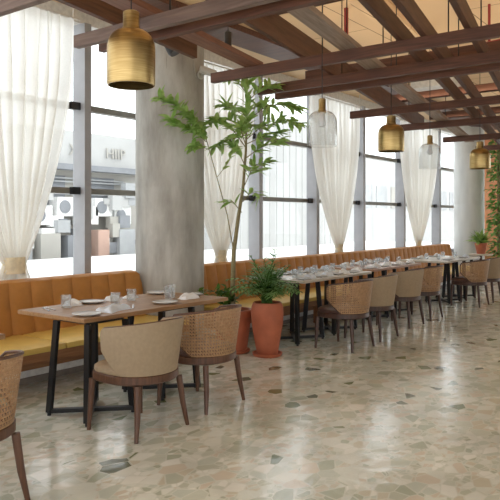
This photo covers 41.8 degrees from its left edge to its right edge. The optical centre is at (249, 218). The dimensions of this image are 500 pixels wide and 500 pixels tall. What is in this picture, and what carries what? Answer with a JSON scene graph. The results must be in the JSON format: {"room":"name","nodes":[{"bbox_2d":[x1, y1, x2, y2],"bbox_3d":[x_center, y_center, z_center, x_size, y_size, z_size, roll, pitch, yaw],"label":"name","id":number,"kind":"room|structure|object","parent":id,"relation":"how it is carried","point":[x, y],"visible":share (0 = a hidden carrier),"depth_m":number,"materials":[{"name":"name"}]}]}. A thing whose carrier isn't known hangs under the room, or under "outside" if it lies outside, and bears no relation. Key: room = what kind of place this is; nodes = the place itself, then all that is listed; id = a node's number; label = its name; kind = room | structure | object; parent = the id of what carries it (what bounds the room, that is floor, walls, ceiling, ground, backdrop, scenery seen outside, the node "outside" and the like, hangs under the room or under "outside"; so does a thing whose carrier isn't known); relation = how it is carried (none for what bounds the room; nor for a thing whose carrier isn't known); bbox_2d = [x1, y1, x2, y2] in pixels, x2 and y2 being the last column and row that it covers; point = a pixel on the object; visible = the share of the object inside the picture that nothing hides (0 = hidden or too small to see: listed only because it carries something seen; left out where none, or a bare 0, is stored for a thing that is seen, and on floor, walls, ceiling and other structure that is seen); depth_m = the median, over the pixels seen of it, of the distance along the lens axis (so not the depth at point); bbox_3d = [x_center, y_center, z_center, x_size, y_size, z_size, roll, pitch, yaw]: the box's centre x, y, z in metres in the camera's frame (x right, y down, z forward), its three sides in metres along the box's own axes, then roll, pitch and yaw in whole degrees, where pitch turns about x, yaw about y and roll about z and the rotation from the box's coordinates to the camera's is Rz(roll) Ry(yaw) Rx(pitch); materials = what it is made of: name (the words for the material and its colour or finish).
{"room":"restaurant","nodes":[
{"label":"restaurant","id":0,"kind":"room"},
{"bbox_2d":[0,282,499,499],"bbox_3d":[4.092,1.510,6.305,11.000,0.120,23.000,0,0,37],"label":"floor","id":1,"kind":"structure","parent":0,"point":[415,414],"depth_m":4.55,"materials":[{"name":"stone"}]},
{"bbox_2d":[0,350,30,499],"bbox_3d":[-1.461,1.060,3.304,0.606,0.786,0.621,0,0,37],"label":"dining chair","id":2,"kind":"object","parent":1,"relation":"on","point":[7,411],"visible":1,"depth_m":3.31,"materials":[{"name":"beige wicker"}]},
{"bbox_2d":[0,270,188,387],"bbox_3d":[-2.401,1.010,5.262,0.890,0.880,4.750,0,0,37],"label":"bench","id":3,"kind":"object","parent":1,"relation":"on","point":[32,335],"visible":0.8,"depth_m":6.12,"materials":[{"name":"orange leather"}]},
{"bbox_2d":[18,292,227,426],"bbox_3d":[-0.977,1.075,5.445,0.832,0.750,1.610,0,0,37],"label":"dining table","id":4,"kind":"object","parent":1,"relation":"on","point":[144,304],"visible":0.59,"depth_m":4.92,"materials":[{"name":"brown wood"}]},
{"bbox_2d":[63,299,82,306],"bbox_3d":[-1.437,0.673,5.308,0.146,0.054,0.140,0,0,31],"label":"folded napkin","id":5,"kind":"object","parent":4,"relation":"on","point":[72,302],"visible":0.97,"depth_m":5.27,"materials":[{"name":"white fabric"}]},
{"bbox_2d":[72,311,101,315],"bbox_3d":[-1.186,0.690,4.759,0.212,0.020,0.212,0,0,37],"label":"plate","id":6,"kind":"object","parent":4,"relation":"on","point":[79,313],"visible":1,"depth_m":4.79,"materials":[{"name":"ceramic"}]},
{"bbox_2d":[79,299,104,303],"bbox_3d":[-1.323,0.690,5.460,0.223,0.020,0.223,0,0,37],"label":"plate","id":7,"kind":"object","parent":4,"relation":"on","point":[86,301],"visible":0.88,"depth_m":5.49,"materials":[{"name":"ceramic"}]},
{"bbox_2d":[104,294,121,301],"bbox_3d":[-1.179,0.673,5.628,0.134,0.053,0.162,0,0,31],"label":"folded napkin","id":8,"kind":"object","parent":4,"relation":"on","point":[113,297],"visible":0.97,"depth_m":5.59,"materials":[{"name":"white fabric"}]},
{"bbox_2d":[96,304,131,313],"bbox_3d":[-1.042,0.676,5.001,0.155,0.047,0.292,0,0,22],"label":"folded napkin","id":9,"kind":"object","parent":4,"relation":"on","point":[112,308],"visible":0.96,"depth_m":4.94,"materials":[{"name":"fabric"}]},
{"bbox_2d":[123,294,138,298],"bbox_3d":[-1.059,0.682,5.813,0.122,0.034,0.151,0,0,31],"label":"folded napkin","id":10,"kind":"object","parent":4,"relation":"on","point":[129,296],"visible":1,"depth_m":5.77,"materials":[{"name":"fabric"}]},
{"bbox_2d":[147,290,170,293],"bbox_3d":[-0.856,0.690,6.135,0.223,0.020,0.223,0,0,37],"label":"plate","id":11,"kind":"object","parent":4,"relation":"on","point":[155,291],"visible":1,"depth_m":6.16,"materials":[{"name":"ceramic"}]},
{"bbox_2d":[152,299,177,303],"bbox_3d":[-0.705,0.690,5.435,0.212,0.020,0.212,0,0,37],"label":"plate","id":12,"kind":"object","parent":4,"relation":"on","point":[164,301],"visible":1,"depth_m":5.47,"materials":[{"name":"ceramic"}]},
{"bbox_2d":[178,292,199,299],"bbox_3d":[-0.545,0.673,5.765,0.146,0.053,0.205,0,0,31],"label":"folded napkin","id":13,"kind":"object","parent":4,"relation":"on","point":[185,296],"visible":1,"depth_m":5.72,"materials":[{"name":"white fabric"}]},
{"bbox_2d":[87,316,188,443],"bbox_3d":[-0.760,1.060,4.552,0.603,0.784,0.616,0,0,37],"label":"dining chair","id":14,"kind":"object","parent":1,"relation":"on","point":[143,354],"visible":1,"depth_m":4.32,"materials":[{"name":"beige fabric"}]},
{"bbox_2d":[135,43,203,338],"bbox_3d":[-0.936,-0.422,7.663,0.796,3.745,0.796,0,0,37],"label":"concrete column","id":15,"kind":"structure","parent":1,"relation":"on","point":[169,181],"depth_m":7.31,"materials":[{"name":"grey concrete"}]},
{"bbox_2d":[197,65,216,78],"bbox_3d":[-0.497,-1.667,7.410,0.223,0.134,0.194,0,0,37],"label":"security camera","id":16,"kind":"object","parent":15,"relation":"attached to","point":[203,70],"visible":0.77,"depth_m":7.37,"materials":[{"name":"white plastic"}]},
{"bbox_2d":[157,304,244,414],"bbox_3d":[-0.365,1.060,5.170,0.606,0.786,0.621,0,0,34],"label":"dining chair","id":17,"kind":"object","parent":1,"relation":"on","point":[197,351],"visible":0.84,"depth_m":4.93,"materials":[{"name":"wicker"}]},
{"bbox_2d":[212,307,250,354],"bbox_3d":[-0.189,1.218,7.160,0.448,0.465,0.448,0,0,37],"label":"terracotta planter","id":18,"kind":"object","parent":1,"relation":"on","point":[245,316],"visible":0.38,"depth_m":7.02,"materials":[{"name":"ceramic"}]},
{"bbox_2d":[198,283,238,311],"bbox_3d":[-0.354,0.874,7.165,0.476,0.380,0.411,0,0,-23],"label":"plant","id":19,"kind":"object","parent":18,"relation":"in","point":[226,291],"visible":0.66,"depth_m":7.12,"materials":[{"name":"green plant"}]},
{"bbox_2d":[149,76,313,303],"bbox_3d":[-0.190,-0.269,7.134,1.801,2.599,0.936,0,0,-14],"label":"potted tree","id":20,"kind":"object","parent":18,"relation":"in","point":[243,126],"visible":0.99,"depth_m":7.09,"materials":[{"name":"green plant"}]},
{"bbox_2d":[251,300,283,357],"bbox_3d":[0.183,1.165,6.956,0.348,0.570,0.348,0,0,37],"label":"terracotta planter","id":21,"kind":"object","parent":1,"relation":"on","point":[266,319],"visible":0.99,"depth_m":6.83,"materials":[{"name":"ceramic"}]},
{"bbox_2d":[226,248,302,303],"bbox_3d":[0.145,0.605,6.949,0.814,0.580,0.728,0,0,-13],"label":"potted palm","id":22,"kind":"object","parent":21,"relation":"in","point":[266,285],"visible":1,"depth_m":6.86,"materials":[{"name":"green plant"}]},
{"bbox_2d":[249,269,371,345],"bbox_3d":[0.807,1.075,8.307,0.780,0.750,1.690,0,0,37],"label":"dining table","id":23,"kind":"object","parent":1,"relation":"on","point":[295,299],"visible":0.7,"depth_m":8.14,"materials":[{"name":"black metal"}]},
{"bbox_2d":[287,269,297,273],"bbox_3d":[0.548,0.668,8.379,0.146,0.062,0.183,0,0,26],"label":"folded napkin","id":24,"kind":"object","parent":23,"relation":"on","point":[294,271],"visible":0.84,"depth_m":8.30,"materials":[{"name":"fabric"}]},
{"bbox_2d":[295,277,309,279],"bbox_3d":[0.609,0.690,7.609,0.182,0.020,0.182,0,0,37],"label":"plate","id":25,"kind":"object","parent":23,"relation":"on","point":[300,278],"visible":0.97,"depth_m":7.57,"materials":[{"name":"ceramic"}]},
{"bbox_2d":[304,267,314,271],"bbox_3d":[0.792,0.668,8.702,0.146,0.064,0.183,0,0,32],"label":"folded napkin","id":26,"kind":"object","parent":23,"relation":"on","point":[307,268],"visible":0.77,"depth_m":8.64,"materials":[{"name":"fabric"}]},
{"bbox_2d":[304,273,316,278],"bbox_3d":[0.710,0.668,7.752,0.146,0.063,0.183,0,0,29],"label":"folded napkin","id":27,"kind":"object","parent":23,"relation":"on","point":[311,275],"visible":0.76,"depth_m":7.69,"materials":[{"name":"fabric"}]},
{"bbox_2d":[320,265,331,269],"bbox_3d":[1.042,0.668,9.021,0.146,0.064,0.184,0,0,34],"label":"folded napkin","id":28,"kind":"object","parent":23,"relation":"on","point":[326,267],"visible":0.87,"depth_m":8.97,"materials":[{"name":"fabric"}]},
{"bbox_2d":[321,271,333,275],"bbox_3d":[0.955,0.667,8.074,0.146,0.064,0.184,0,0,32],"label":"folded napkin","id":29,"kind":"object","parent":23,"relation":"on","point":[329,273],"visible":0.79,"depth_m":8.02,"materials":[{"name":"fabric"}]},
{"bbox_2d":[339,269,349,273],"bbox_3d":[1.197,0.668,8.399,0.146,0.063,0.184,0,0,34],"label":"folded napkin","id":30,"kind":"object","parent":23,"relation":"on","point":[344,271],"visible":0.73,"depth_m":8.34,"materials":[{"name":"fabric"}]},
{"bbox_2d":[351,267,361,271],"bbox_3d":[1.427,0.668,8.733,0.146,0.062,0.183,0,0,24],"label":"folded napkin","id":31,"kind":"object","parent":23,"relation":"on","point":[359,269],"visible":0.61,"depth_m":8.67,"materials":[{"name":"fabric"}]},
{"bbox_2d":[204,244,474,338],"bbox_3d":[2.226,1.010,11.448,0.890,0.880,8.900,0,0,37],"label":"bench","id":32,"kind":"object","parent":1,"relation":"on","point":[214,273],"visible":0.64,"depth_m":9.72,"materials":[{"name":"orange leather"}]},
{"bbox_2d":[314,279,374,352],"bbox_3d":[1.091,1.060,7.400,0.606,0.786,0.621,0,0,39],"label":"dining chair","id":33,"kind":"object","parent":1,"relation":"on","point":[358,310],"visible":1,"depth_m":7.18,"materials":[{"name":"wicker"}]},
{"bbox_2d":[344,274,398,341],"bbox_3d":[1.508,1.060,8.026,0.603,0.784,0.616,0,0,37],"label":"dining chair","id":34,"kind":"object","parent":1,"relation":"on","point":[384,287],"visible":0.77,"depth_m":7.77,"materials":[{"name":"beige fabric"}]},
{"bbox_2d":[331,262,420,320],"bbox_3d":[1.912,1.075,9.984,0.780,0.750,1.680,0,0,37],"label":"dining table","id":35,"kind":"object","parent":1,"relation":"on","point":[383,270],"visible":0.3,"depth_m":9.60,"materials":[{"name":"black metal"}]},
{"bbox_2d":[340,262,349,266],"bbox_3d":[1.412,0.668,9.735,0.146,0.063,0.184,0,0,29],"label":"folded napkin","id":36,"kind":"object","parent":35,"relation":"on","point":[346,264],"visible":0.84,"depth_m":9.67,"materials":[{"name":"fabric"}]},
{"bbox_2d":[372,263,381,267],"bbox_3d":[1.814,0.668,9.435,0.146,0.064,0.184,0,0,27],"label":"folded napkin","id":37,"kind":"object","parent":35,"relation":"on","point":[377,265],"visible":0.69,"depth_m":9.39,"materials":[{"name":"fabric"}]},
{"bbox_2d":[376,269,424,328],"bbox_3d":[2.079,1.060,8.973,0.603,0.784,0.616,0,0,37],"label":"dining chair","id":38,"kind":"object","parent":1,"relation":"on","point":[409,282],"visible":0.82,"depth_m":8.72,"materials":[{"name":"beige fabric"}]},
{"bbox_2d":[398,265,443,320],"bbox_3d":[2.525,1.060,9.601,0.606,0.786,0.621,0,0,35],"label":"dining chair","id":39,"kind":"object","parent":1,"relation":"on","point":[429,289],"visible":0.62,"depth_m":9.36,"materials":[{"name":"beige wicker"}]},
{"bbox_2d":[400,255,479,303],"bbox_3d":[3.425,1.075,11.706,0.820,0.750,1.750,0,0,37],"label":"dining table","id":40,"kind":"object","parent":1,"relation":"on","point":[455,268],"visible":0.68,"depth_m":11.52,"materials":[{"name":"black metal"}]},
{"bbox_2d":[454,126,484,265],"bbox_3d":[5.412,-0.422,16.183,0.720,3.745,0.720,0,0,37],"label":"concrete column","id":41,"kind":"structure","parent":1,"relation":"on","point":[469,184],"depth_m":15.88,"materials":[{"name":"grey concrete"}]},
{"bbox_2d":[450,259,489,307],"bbox_3d":[3.721,1.060,11.016,0.606,0.786,0.621,0,0,37],"label":"dining chair","id":42,"kind":"object","parent":1,"relation":"on","point":[478,280],"visible":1,"depth_m":10.79,"materials":[{"name":"beige wicker"}]},
{"bbox_2d":[469,253,492,259],"bbox_3d":[5.415,1.133,15.369,0.540,0.635,0.540,0,0,37],"label":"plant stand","id":43,"kind":"object","parent":1,"relation":"on","point":[473,254],"visible":0.59,"depth_m":15.18,"materials":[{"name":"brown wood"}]},
{"bbox_2d":[475,243,486,253],"bbox_3d":[5.415,0.690,15.369,0.276,0.250,0.276,0,0,37],"label":"terracotta planter","id":44,"kind":"object","parent":43,"relation":"on","point":[481,248],"visible":0.88,"depth_m":15.27,"materials":[{"name":"ceramic"}]},
{"bbox_2d":[463,229,495,244],"bbox_3d":[5.427,0.417,15.381,0.774,0.403,0.694,0,0,-31],"label":"potted fern","id":45,"kind":"object","parent":44,"relation":"in","point":[480,238],"visible":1,"depth_m":15.30,"materials":[{"name":"green plant"}]},
{"bbox_2d":[465,257,499,302],"bbox_3d":[4.179,1.060,11.647,0.603,0.784,0.616,0,0,37],"label":"dining chair","id":46,"kind":"object","parent":1,"relation":"on","point":[494,266],"visible":0.61,"depth_m":11.39,"materials":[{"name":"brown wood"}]},
{"bbox_2d":[484,139,499,257],"bbox_3d":[5.943,-0.242,15.670,0.716,3.383,0.702,0,0,41],"label":"climbing plant","id":47,"kind":"object","parent":1,"relation":"on","point":[496,176],"visible":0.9,"depth_m":15.63,"materials":[{"name":"green plant"}]},
{"bbox_2d":[52,0,499,133],"bbox_3d":[4.092,-2.375,6.305,11.000,0.150,23.000,0,0,37],"label":"ceiling","id":48,"kind":"structure","parent":0,"point":[363,30],"depth_m":7.75,"materials":[{"name":"brown wood"}]},
{"bbox_2d":[0,6,79,280],"bbox_3d":[-2.388,-0.649,6.220,0.152,3.299,1.910,0,0,36],"label":"sheer curtain","id":49,"kind":"object","parent":48,"relation":"hanging from","point":[37,44],"visible":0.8,"depth_m":6.48,"materials":[{"name":"fabric"}]},
{"bbox_2d":[107,0,154,89],"bbox_3d":[-0.731,-1.560,4.031,0.294,1.479,0.294,0,0,37],"label":"pendant lamp","id":50,"kind":"object","parent":48,"relation":"hanging from","point":[130,49],"visible":1,"depth_m":3.92,"materials":[{"name":"gold metal"}]},
{"bbox_2d":[165,0,178,56],"bbox_3d":[-0.765,-1.960,6.530,0.195,0.679,0.167,0,0,15],"label":"spotlight","id":51,"kind":"object","parent":48,"relation":"hanging from","point":[170,52],"visible":0.2,"depth_m":6.50,"materials":[{"name":"black plastic"}]},
{"bbox_2d":[225,31,231,45],"bbox_3d":[-0.214,-1.984,6.392,0.070,0.629,0.070,0,0,37],"label":"spotlight","id":52,"kind":"object","parent":48,"relation":"hanging from","point":[228,35],"visible":0.52,"depth_m":6.36,"materials":[{"name":"black plastic"}]},
{"bbox_2d":[204,61,257,262],"bbox_3d":[-0.413,-0.649,8.864,0.138,3.299,1.760,0,0,37],"label":"sheer curtain","id":53,"kind":"object","parent":48,"relation":"hanging from","point":[230,178],"visible":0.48,"depth_m":8.84,"materials":[{"name":"fabric"}]},
{"bbox_2d":[142,0,496,129],"bbox_3d":[1.647,-2.265,10.507,0.450,0.070,14.800,0,0,37],"label":"trim","id":54,"kind":"structure","parent":48,"relation":"attached to","point":[243,37],"depth_m":8.23,"materials":[{"name":"brown wood"}]},
{"bbox_2d":[307,5,336,146],"bbox_3d":[0.647,-1.474,5.873,0.268,1.649,0.268,0,0,37],"label":"pendant lamp","id":55,"kind":"object","parent":48,"relation":"hanging from","point":[322,101],"visible":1,"depth_m":5.85,"materials":[{"name":"clear glass"}]},
{"bbox_2d":[309,95,361,252],"bbox_3d":[1.504,-0.649,11.426,0.138,3.299,1.910,0,0,37],"label":"sheer curtain","id":56,"kind":"object","parent":48,"relation":"hanging from","point":[335,167],"visible":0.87,"depth_m":11.38,"materials":[{"name":"fabric"}]},
{"bbox_2d":[341,1,341,73],"bbox_3d":[0.952,-1.901,6.781,0.012,0.797,0.010,0,0,37],"label":"suspension rod","id":57,"kind":"object","parent":48,"relation":"hanging from","point":[341,1],"visible":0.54,"depth_m":6.78,"materials":[{"name":"black metal"}]},
{"bbox_2d":[344,8,347,33],"bbox_3d":[1.049,-2.150,7.145,0.048,0.299,0.048,0,0,37],"label":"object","id":58,"kind":"object","parent":48,"relation":"hanging from","point":[344,8],"visible":0.53,"depth_m":7.12,"materials":[{"name":"red paint"}]},
{"bbox_2d":[346,0,346,32],"bbox_3d":[0.861,-1.901,5.825,0.012,0.797,0.010,0,0,37],"label":"suspension rod","id":59,"kind":"object","parent":48,"relation":"hanging from","point":[346,0],"visible":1,"depth_m":5.82,"materials":[{"name":"red metal"}]},
{"bbox_2d":[287,6,473,141],"bbox_3d":[1.650,-1.526,7.383,0.172,0.050,12.011,0,0,26],"label":"joist","id":60,"kind":"object","parent":59,"relation":"hanging from","point":[310,16],"visible":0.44,"depth_m":5.60,"materials":[{"name":"brown wood"}]},
{"bbox_2d":[0,0,50,16],"bbox_3d":[0.114,-1.450,3.124,5.160,0.100,0.060,0,0,37],"label":"crossbeam","id":61,"kind":"object","parent":60,"relation":"attached to","point":[7,7],"visible":1,"depth_m":4.35,"materials":[{"name":"brown wood"}]},
{"bbox_2d":[205,0,423,129],"bbox_3d":[0.774,-1.611,6.664,0.045,0.220,9.772,0,0,26],"label":"joist","id":62,"kind":"object","parent":61,"relation":"on","point":[274,27],"visible":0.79,"depth_m":6.06,"materials":[{"name":"brown wood"}]},
{"bbox_2d":[203,0,342,31],"bbox_3d":[1.316,-1.780,4.698,5.120,0.110,0.070,0,0,37],"label":"crossbeam","id":63,"kind":"object","parent":62,"relation":"on","point":[335,0],"visible":0.02,"depth_m":5.52,"materials":[{"name":"brown wood"}]},
{"bbox_2d":[305,40,499,78],"bbox_3d":[2.754,-1.780,6.619,5.120,0.110,0.070,0,0,37],"label":"crossbeam","id":64,"kind":"object","parent":62,"relation":"on","point":[494,45],"visible":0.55,"depth_m":7.33,"materials":[{"name":"brown wood"}]},
{"bbox_2d":[394,83,498,101],"bbox_3d":[4.012,-1.780,8.301,5.120,0.110,0.070,0,0,37],"label":"crossbeam","id":65,"kind":"object","parent":62,"relation":"on","point":[488,87],"visible":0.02,"depth_m":9.22,"materials":[{"name":"brown wood"}]},
{"bbox_2d":[358,0,499,144],"bbox_3d":[2.258,-1.576,7.552,0.057,0.150,13.029,0,0,26],"label":"joist","id":66,"kind":"object","parent":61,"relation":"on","point":[378,9],"visible":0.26,"depth_m":5.56,"materials":[{"name":"brown wood"}]},
{"bbox_2d":[99,0,334,52],"bbox_3d":[0.791,-1.450,3.979,5.100,0.100,0.060,0,0,37],"label":"crossbeam","id":67,"kind":"object","parent":66,"relation":"attached to","point":[280,6],"visible":0.55,"depth_m":4.64,"materials":[{"name":"brown wood"}]},
{"bbox_2d":[475,145,499,149],"bbox_3d":[6.721,-1.450,11.956,5.160,0.100,0.060,0,0,37],"label":"crossbeam","id":68,"kind":"object","parent":66,"relation":"attached to","point":[488,147],"visible":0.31,"depth_m":13.27,"materials":[{"name":"wood"}]},
{"bbox_2d":[74,0,279,48],"bbox_3d":[0.641,-1.450,3.829,5.160,0.100,0.060,0,0,37],"label":"crossbeam","id":69,"kind":"object","parent":60,"relation":"attached to","point":[209,8],"visible":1,"depth_m":4.67,"materials":[{"name":"brown wood"}]},
{"bbox_2d":[56,0,196,58],"bbox_3d":[-1.185,-1.581,4.758,0.052,0.160,3.054,0,0,26],"label":"joist","id":70,"kind":"object","parent":69,"relation":"on","point":[99,9],"visible":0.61,"depth_m":4.99,"materials":[{"name":"brown wood"}]},
{"bbox_2d":[101,0,262,66],"bbox_3d":[-0.804,-1.526,4.754,0.171,0.050,3.919,0,0,26],"label":"joist","id":71,"kind":"object","parent":69,"relation":"on","point":[202,39],"visible":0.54,"depth_m":5.54,"materials":[{"name":"red wood"}]},
{"bbox_2d":[258,50,499,95],"bbox_3d":[2.169,-1.450,5.871,5.160,0.100,0.060,0,0,37],"label":"crossbeam","id":72,"kind":"object","parent":60,"relation":"attached to","point":[489,57],"visible":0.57,"depth_m":6.42,"materials":[{"name":"brown wood"}]},
{"bbox_2d":[429,106,499,119],"bbox_3d":[5.180,-1.780,9.862,5.120,0.110,0.070,0,0,37],"label":"crossbeam","id":73,"kind":"object","parent":60,"relation":"on","point":[459,113],"visible":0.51,"depth_m":11.03,"materials":[{"name":"brown wood"}]},
{"bbox_2d":[443,133,499,142],"bbox_3d":[5.613,-1.450,10.475,5.160,0.100,0.060,0,0,37],"label":"crossbeam","id":74,"kind":"object","parent":60,"relation":"attached to","point":[490,136],"visible":1,"depth_m":11.68,"materials":[{"name":"brown wood"}]},
{"bbox_2d":[382,26,383,42],"bbox_3d":[1.141,-1.901,5.615,0.012,0.797,0.010,0,0,37],"label":"suspension rod","id":75,"kind":"object","parent":48,"relation":"hanging from","point":[382,26],"visible":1,"depth_m":5.62,"materials":[{"name":"black metal"}]},
{"bbox_2d":[347,0,431,51],"bbox_3d":[1.751,-2.249,7.682,0.300,0.100,5.500,0,0,30],"label":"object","id":76,"kind":"structure","parent":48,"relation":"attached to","point":[355,3],"depth_m":7.15,"materials":[{"name":"brown wood"}]},
{"bbox_2d":[378,115,403,152],"bbox_3d":[1.515,-1.512,7.034,0.278,1.574,0.278,0,0,37],"label":"pendant lamp","id":77,"kind":"object","parent":48,"relation":"hanging from","point":[390,135],"visible":1,"depth_m":6.93,"materials":[{"name":"gold metal"}]},
{"bbox_2d":[398,117,438,245],"bbox_3d":[3.750,-0.649,14.429,0.138,3.299,2.260,0,0,37],"label":"sheer curtain","id":78,"kind":"object","parent":48,"relation":"hanging from","point":[419,169],"visible":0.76,"depth_m":14.33,"materials":[{"name":"fabric"}]},
{"bbox_2d":[411,79,442,91],"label":"ceiling vent","id":79,"kind":"object","parent":48,"relation":"in","point":[426,85],"depth_m":10.81,"materials":[{"name":"white paint"}]},
{"bbox_2d":[423,135,440,154],"bbox_3d":[2.174,-1.454,7.915,0.262,1.689,0.262,0,0,37],"label":"pendant lamp","id":80,"kind":"object","parent":48,"relation":"hanging from","point":[429,137],"visible":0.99,"depth_m":7.89,"materials":[{"name":"clear glass"}]},
{"bbox_2d":[448,1,448,31],"bbox_3d":[1.598,-1.901,5.274,0.012,0.797,0.010,0,0,37],"label":"suspension rod","id":81,"kind":"object","parent":48,"relation":"hanging from","point":[448,1],"visible":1,"depth_m":5.27,"materials":[{"name":"black metal"}]},
{"bbox_2d":[211,23,499,83],"bbox_3d":[1.678,-1.450,5.214,5.160,0.100,0.060,0,0,37],"label":"crossbeam","id":82,"kind":"object","parent":81,"relation":"hanging from","point":[492,31],"visible":1,"depth_m":5.68,"materials":[{"name":"brown wood"}]},
{"bbox_2d":[450,77,461,86],"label":"ceiling vent","id":83,"kind":"object","parent":48,"relation":"in","point":[453,79],"depth_m":10.64,"materials":[{"name":"white paint"}]},
{"bbox_2d":[469,141,490,168],"bbox_3d":[3.312,-1.512,9.436,0.286,1.574,0.286,0,0,37],"label":"pendant lamp","id":84,"kind":"object","parent":48,"relation":"hanging from","point":[480,157],"visible":0.98,"depth_m":9.33,"materials":[{"name":"gold metal"}]},
{"bbox_2d":[480,0,481,25],"bbox_3d":[1.806,-1.901,5.118,0.012,0.797,0.010,0,0,37],"label":"suspension rod","id":85,"kind":"object","parent":48,"relation":"hanging from","point":[480,0],"visible":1,"depth_m":5.11,"materials":[{"name":"black metal"}]},
{"bbox_2d":[488,4,490,40],"bbox_3d":[2.561,-2.090,7.013,0.030,0.419,0.030,0,0,37],"label":"sprinkler riser","id":86,"kind":"object","parent":48,"relation":"attached to","point":[489,5],"visible":0.66,"depth_m":7.00,"materials":[{"name":"red paint"}]},
{"bbox_2d":[484,140,496,258],"bbox_3d":[10.742,-0.425,15.193,11.000,3.750,0.200,0,0,37],"label":"wall","id":87,"kind":"structure","parent":0,"point":[487,184],"depth_m":18.14,"materials":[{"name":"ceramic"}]},
{"bbox_2d":[36,0,453,255],"bbox_3d":[-0.381,-0.425,9.339,0.200,3.750,22.500,0,0,37],"label":"wall","id":88,"kind":"structure","parent":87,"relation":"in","point":[96,23],"depth_m":9.20,"materials":[{"name":"white paint"}]},
{"bbox_2d":[50,101,80,194],"bbox_3d":[-2.398,-0.660,6.543,0.200,2.980,1.795,0,0,37],"label":"window","id":89,"kind":"structure","parent":88,"relation":"attached to","point":[73,105],"depth_m":7.12,"materials":[{"name":"black metal"}]},
{"bbox_2d":[73,23,134,274],"bbox_3d":[-1.380,-0.660,7.904,0.200,2.980,1.695,0,0,37],"label":"window","id":90,"kind":"structure","parent":88,"relation":"attached to","point":[81,57],"depth_m":7.22,"materials":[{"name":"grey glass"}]},
{"bbox_2d":[243,133,255,200],"bbox_3d":[-0.407,-0.660,9.206,0.200,2.980,1.645,0,0,37],"label":"window","id":91,"kind":"structure","parent":88,"relation":"attached to","point":[250,197],"depth_m":9.73,"materials":[{"name":"black metal"}]},
{"bbox_2d":[249,76,312,259],"bbox_3d":[0.567,-0.660,10.507,0.200,2.980,1.695,0,0,37],"label":"window","id":92,"kind":"structure","parent":88,"relation":"attached to","point":[256,179],"depth_m":9.82,"materials":[{"name":"grey metal"}]},
{"bbox_2d":[307,95,359,254],"bbox_3d":[1.576,-0.660,11.856,0.200,2.980,1.765,0,0,37],"label":"window","id":93,"kind":"structure","parent":88,"relation":"attached to","point":[312,186],"depth_m":11.15,"materials":[{"name":"grey metal"}]},
{"bbox_2d":[354,106,400,250],"bbox_3d":[2.654,-0.660,13.297,0.200,2.980,1.925,0,0,37],"label":"window","id":94,"kind":"structure","parent":88,"relation":"attached to","point":[360,188],"depth_m":12.52,"materials":[{"name":"grey metal"}]},
{"bbox_2d":[395,118,436,247],"bbox_3d":[3.837,-0.660,14.879,0.200,2.980,2.115,0,0,37],"label":"window","id":95,"kind":"structure","parent":88,"relation":"attached to","point":[400,211],"depth_m":14.03,"materials":[{"name":"grey metal"}]},
{"bbox_2d":[431,129,453,251],"bbox_3d":[5.035,-0.660,16.480,0.200,2.980,1.975,0,0,37],"label":"window","id":96,"kind":"structure","parent":88,"relation":"attached to","point":[435,212],"depth_m":15.68,"materials":[{"name":"grey metal"}]},
{"label":"outside","id":97,"kind":"structure","parent":0,"visible":0},
{"bbox_3d":[6.369,1.750,25.208,100.000,0.200,72.000,0,0,37],"label":"trim","id":98,"kind":"structure","parent":97,"visible":0},
{"bbox_2d":[28,130,135,259],"bbox_3d":[-8.398,-0.350,14.775,3.650,4.000,13.600,0,0,37],"label":"building","id":99,"kind":"structure","parent":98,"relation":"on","point":[112,157],"depth_m":18.03,"materials":[{"name":"white"}]},
{"bbox_2d":[0,241,453,277],"bbox_3d":[-2.337,1.300,14.237,5.600,0.700,32.000,0,0,37],"label":"window sill","id":100,"kind":"structure","parent":98,"relation":"on","point":[37,268],"depth_m":15.75,"materials":[{"name":"white paint"}]},
{"bbox_2d":[204,117,332,249],"bbox_3d":[0.195,-0.850,23.582,3.060,5.000,6.000,0,0,37],"label":"building","id":101,"kind":"structure","parent":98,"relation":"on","point":[284,223],"depth_m":22.41,"materials":[{"name":"white"}]},
{"bbox_2d":[345,158,453,241],"bbox_3d":[6.970,-0.950,40.993,4.050,5.200,26.000,0,0,37],"label":"building","id":102,"kind":"structure","parent":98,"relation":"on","point":[380,175],"depth_m":39.33,"materials":[{"name":"white"}]},
{"bbox_3d":[2.097,-1.901,8.647,0.012,0.797,0.010,0,0,37],"label":"suspension rod","id":103,"kind":"object","parent":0,"visible":0},
{"bbox_2d":[350,95,499,118],"bbox_3d":[3.475,-1.450,7.616,5.160,0.100,0.060,0,0,37],"label":"crossbeam","id":104,"kind":"object","parent":103,"relation":"hanging from","point":[488,100],"visible":1,"depth_m":8.46,"materials":[{"name":"brown wood"}]},
{"bbox_3d":[2.036,-1.901,6.394,0.012,0.797,0.010,0,0,37],"label":"suspension rod","id":105,"kind":"object","parent":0,"visible":0},
{"bbox_2d":[275,62,499,99],"bbox_3d":[2.373,-1.450,6.143,5.160,0.100,0.060,0,0,37],"label":"crossbeam","id":106,"kind":"object","parent":105,"relation":"hanging from","point":[492,67],"visible":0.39,"depth_m":6.77,"materials":[{"name":"brown wood"}]},
{"bbox_2d":[391,0,499,132],"bbox_3d":[2.426,-1.576,7.427,0.057,0.150,13.029,0,0,26],"label":"joist","id":107,"kind":"object","parent":106,"relation":"on","point":[410,10],"visible":0.58,"depth_m":5.50,"materials":[{"name":"brown wood"}]},
{"bbox_2d":[448,0,499,91],"bbox_3d":[2.714,-1.576,7.211,0.057,0.150,13.029,0,0,26],"label":"joist","id":108,"kind":"object","parent":106,"relation":"on","point":[461,8],"visible":0.58,"depth_m":5.14,"materials":[{"name":"brown wood"}]},
{"bbox_3d":[2.988,-1.901,10.004,0.012,0.797,0.010,0,0,37],"label":"suspension rod","id":109,"kind":"object","parent":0,"visible":0},
{"bbox_2d":[400,116,499,130],"bbox_3d":[4.445,-1.450,8.913,5.160,0.100,0.060,0,0,37],"label":"crossbeam","id":110,"kind":"object","parent":109,"relation":"hanging from","point":[491,119],"visible":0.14,"depth_m":9.92,"materials":[{"name":"brown wood"}]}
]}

